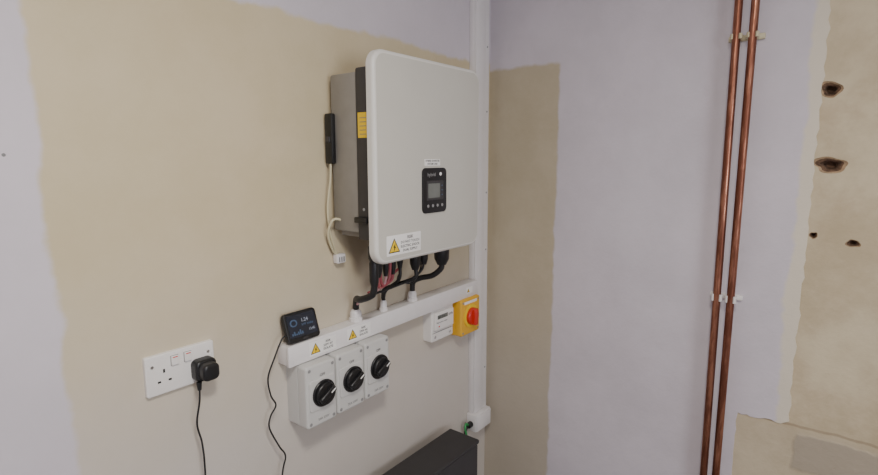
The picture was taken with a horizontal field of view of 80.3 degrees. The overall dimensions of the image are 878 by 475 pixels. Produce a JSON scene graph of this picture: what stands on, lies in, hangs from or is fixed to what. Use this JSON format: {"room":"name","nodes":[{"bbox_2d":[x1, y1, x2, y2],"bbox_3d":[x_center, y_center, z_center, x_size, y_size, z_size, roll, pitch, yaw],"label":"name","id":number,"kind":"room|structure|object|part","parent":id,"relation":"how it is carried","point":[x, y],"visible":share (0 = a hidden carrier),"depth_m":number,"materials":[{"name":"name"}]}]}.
{"room":"utility room","nodes":[
{"label":"utility room","id":0,"kind":"room"},
{"bbox_2d":[0,0,490,474],"bbox_3d":[-0.832,0.224,0.853,0.100,2.400,3.200,7,11,37],"label":"wall","id":1,"kind":"structure","parent":0,"point":[164,169],"depth_m":1.11,"materials":[{"name":"paint"}]},
{"bbox_2d":[142,339,213,398],"bbox_3d":[-0.557,0.282,1.124,0.015,0.087,0.148,7,11,37],"label":"wall socket","id":2,"kind":"object","parent":1,"relation":"attached to","point":[167,371],"visible":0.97,"depth_m":1.10,"materials":[{"name":"white plastic"}]},
{"bbox_2d":[191,355,219,474],"bbox_3d":[-0.496,0.827,1.215,0.081,1.128,0.062,7,11,37],"label":"power adapter","id":3,"kind":"object","parent":2,"relation":"attached to","point":[205,368],"visible":1,"depth_m":1.13,"materials":[{"name":"black plastic"}]},
{"bbox_2d":[267,335,286,474],"bbox_3d":[-0.410,0.809,1.321,0.037,1.123,0.144,2,9,10],"label":"power cable","id":4,"kind":"object","parent":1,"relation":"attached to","point":[274,401],"visible":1,"depth_m":1.29,"materials":[{"name":"black plastic"}]},
{"bbox_2d":[286,355,336,428],"bbox_3d":[-0.325,0.403,1.367,0.107,0.168,0.097,7,11,37],"label":"switch","id":5,"kind":"object","parent":1,"relation":"attached to","point":[311,388],"visible":0.98,"depth_m":1.34,"materials":[{"name":"grey plastic"}]},
{"bbox_3d":[-0.292,0.404,1.346,0.010,0.060,0.060,7,11,37],"label":"knob","id":6,"kind":"part","parent":5,"relation":"part of","materials":[{"name":"black plastic"}]},
{"bbox_2d":[324,343,364,413],"bbox_3d":[-0.262,0.389,1.446,0.107,0.168,0.099,7,11,37],"label":"switch","id":7,"kind":"object","parent":1,"relation":"attached to","point":[349,374],"visible":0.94,"depth_m":1.41,"materials":[{"name":"grey plastic"}]},
{"bbox_3d":[-0.230,0.390,1.425,0.010,0.060,0.060,7,11,37],"label":"knob","id":8,"kind":"part","parent":7,"relation":"part of","materials":[{"name":"black plastic"}]},
{"bbox_2d":[354,333,390,398],"bbox_3d":[-0.199,0.374,1.526,0.107,0.168,0.099,7,11,37],"label":"switch","id":9,"kind":"object","parent":1,"relation":"attached to","point":[376,362],"visible":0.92,"depth_m":1.49,"materials":[{"name":"grey plastic"}]},
{"bbox_3d":[-0.166,0.376,1.505,0.010,0.060,0.060,7,11,37],"label":"knob","id":10,"kind":"part","parent":9,"relation":"part of","materials":[{"name":"black plastic"}]},
{"bbox_2d":[277,279,477,367],"bbox_3d":[-0.133,0.228,1.634,0.052,0.096,0.843,7,11,37],"label":"cable trunking","id":11,"kind":"object","parent":1,"relation":"attached to","point":[358,327],"visible":1,"depth_m":1.53,"materials":[{"name":"white plastic"}]},
{"bbox_2d":[281,307,319,344],"bbox_3d":[-0.357,0.228,1.344,0.035,0.076,0.100,7,11,37],"label":"display","id":12,"kind":"object","parent":11,"relation":"attached to","point":[300,325],"visible":1,"depth_m":1.33,"materials":[{"name":"black plastic"}]},
{"bbox_2d":[324,49,478,309],"bbox_3d":[-0.093,-0.145,1.509,0.198,0.692,0.474,7,11,37],"label":"inverter","id":13,"kind":"object","parent":1,"relation":"attached to","point":[402,131],"visible":1,"depth_m":1.38,"materials":[{"name":"metal"}]},
{"bbox_3d":[-0.058,-0.231,1.472,0.053,0.432,0.429,7,11,37],"label":"frame","id":14,"kind":"part","parent":13,"relation":"part of","materials":[{"name":"grey plastic"}]},
{"bbox_3d":[-0.013,-0.133,1.459,0.004,0.125,0.107,7,11,37],"label":"display panel","id":15,"kind":"part","parent":13,"relation":"part of","materials":[{"name":"black plastic"}]},
{"bbox_2d":[423,304,452,342],"bbox_3d":[0.003,0.296,1.824,0.048,0.116,0.124,7,11,37],"label":"meter","id":16,"kind":"object","parent":1,"relation":"attached to","point":[437,324],"visible":0.95,"depth_m":1.79,"materials":[{"name":"white plastic"}]},
{"bbox_2d":[451,294,478,336],"bbox_3d":[0.104,0.285,1.919,0.090,0.136,0.120,7,11,37],"label":"switch","id":17,"kind":"object","parent":1,"relation":"attached to","point":[465,311],"visible":0.88,"depth_m":1.88,"materials":[{"name":"yellow plastic"}]},
{"bbox_3d":[0.118,0.287,1.909,0.004,0.086,0.086,7,11,37],"label":"dial plate","id":18,"kind":"part","parent":17,"relation":"part of","materials":[{"name":"plastic"}]},
{"bbox_3d":[0.124,0.288,1.903,0.013,0.064,0.064,7,11,37],"label":"knob","id":19,"kind":"part","parent":17,"relation":"part of","materials":[{"name":"red plastic"}]},
{"bbox_2d":[464,405,490,434],"bbox_3d":[0.145,0.957,2.107,0.050,0.531,0.158,7,11,37],"label":"junction box","id":20,"kind":"object","parent":1,"relation":"attached to","point":[476,421],"visible":0.63,"depth_m":2.06,"materials":[{"name":"white plastic"}]},
{"bbox_3d":[0.179,0.729,2.079,0.005,0.063,0.096,7,11,37],"label":"lid","id":21,"kind":"part","parent":20,"relation":"part of","materials":[{"name":"white plastic"}]},
{"bbox_2d":[468,0,489,412],"bbox_3d":[0.152,-0.223,1.952,0.030,1.847,0.113,7,11,37],"label":"cable trunking","id":22,"kind":"object","parent":1,"relation":"attached to","point":[479,9],"visible":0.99,"depth_m":1.96,"materials":[{"name":"white plastic"}]},
{"bbox_3d":[0.150,-0.220,1.934,0.010,1.847,0.079,7,11,37],"label":"lid","id":23,"kind":"part","parent":22,"relation":"part of","materials":[{"name":"white plastic"}]},
{"bbox_2d":[484,0,877,474],"bbox_3d":[1.367,0.167,1.226,3.100,2.400,0.104,7,11,37],"label":"wall","id":24,"kind":"structure","parent":0,"point":[607,118],"depth_m":1.62,"materials":[{"name":"paint"}]},
{"bbox_2d":[700,0,742,474],"bbox_3d":[0.822,0.120,1.532,0.038,2.400,0.021,7,11,37],"label":"copper pipe","id":25,"kind":"object","parent":24,"relation":"attached to","point":[738,4],"visible":1,"depth_m":1.50,"materials":[{"name":"brown metal"}]},
{"bbox_2d":[710,291,742,303],"bbox_3d":[0.846,0.176,1.539,0.086,0.020,0.052,7,11,37],"label":"clip","id":26,"kind":"object","parent":24,"relation":"attached to","point":[723,295],"visible":0.74,"depth_m":1.53,"materials":[{"name":"white plastic"}]},
{"bbox_2d":[712,0,759,474],"bbox_3d":[0.851,0.123,1.509,0.027,2.400,0.021,7,11,37],"label":"copper pipe","id":27,"kind":"object","parent":24,"relation":"attached to","point":[755,4],"visible":1,"depth_m":1.48,"materials":[{"name":"brown metal"}]},
{"bbox_2d":[728,31,765,42],"bbox_3d":[0.844,-0.552,1.430,0.090,0.016,0.052,7,11,37],"label":"clip","id":28,"kind":"object","parent":24,"relation":"attached to","point":[758,34],"visible":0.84,"depth_m":1.42,"materials":[{"name":"white plastic"}]},
{"bbox_3d":[0.390,1.603,0.100,3.200,0.100,3.404,7,11,37],"label":"floor","id":29,"kind":"structure","parent":0,"visible":0},
{"bbox_2d":[382,429,478,474],"bbox_3d":[-0.142,1.024,1.641,0.178,0.580,0.694,7,11,37],"label":"battery","id":30,"kind":"object","parent":29,"relation":"on","point":[453,452],"visible":1,"depth_m":1.73,"materials":[{"name":"metal"}]}
]}

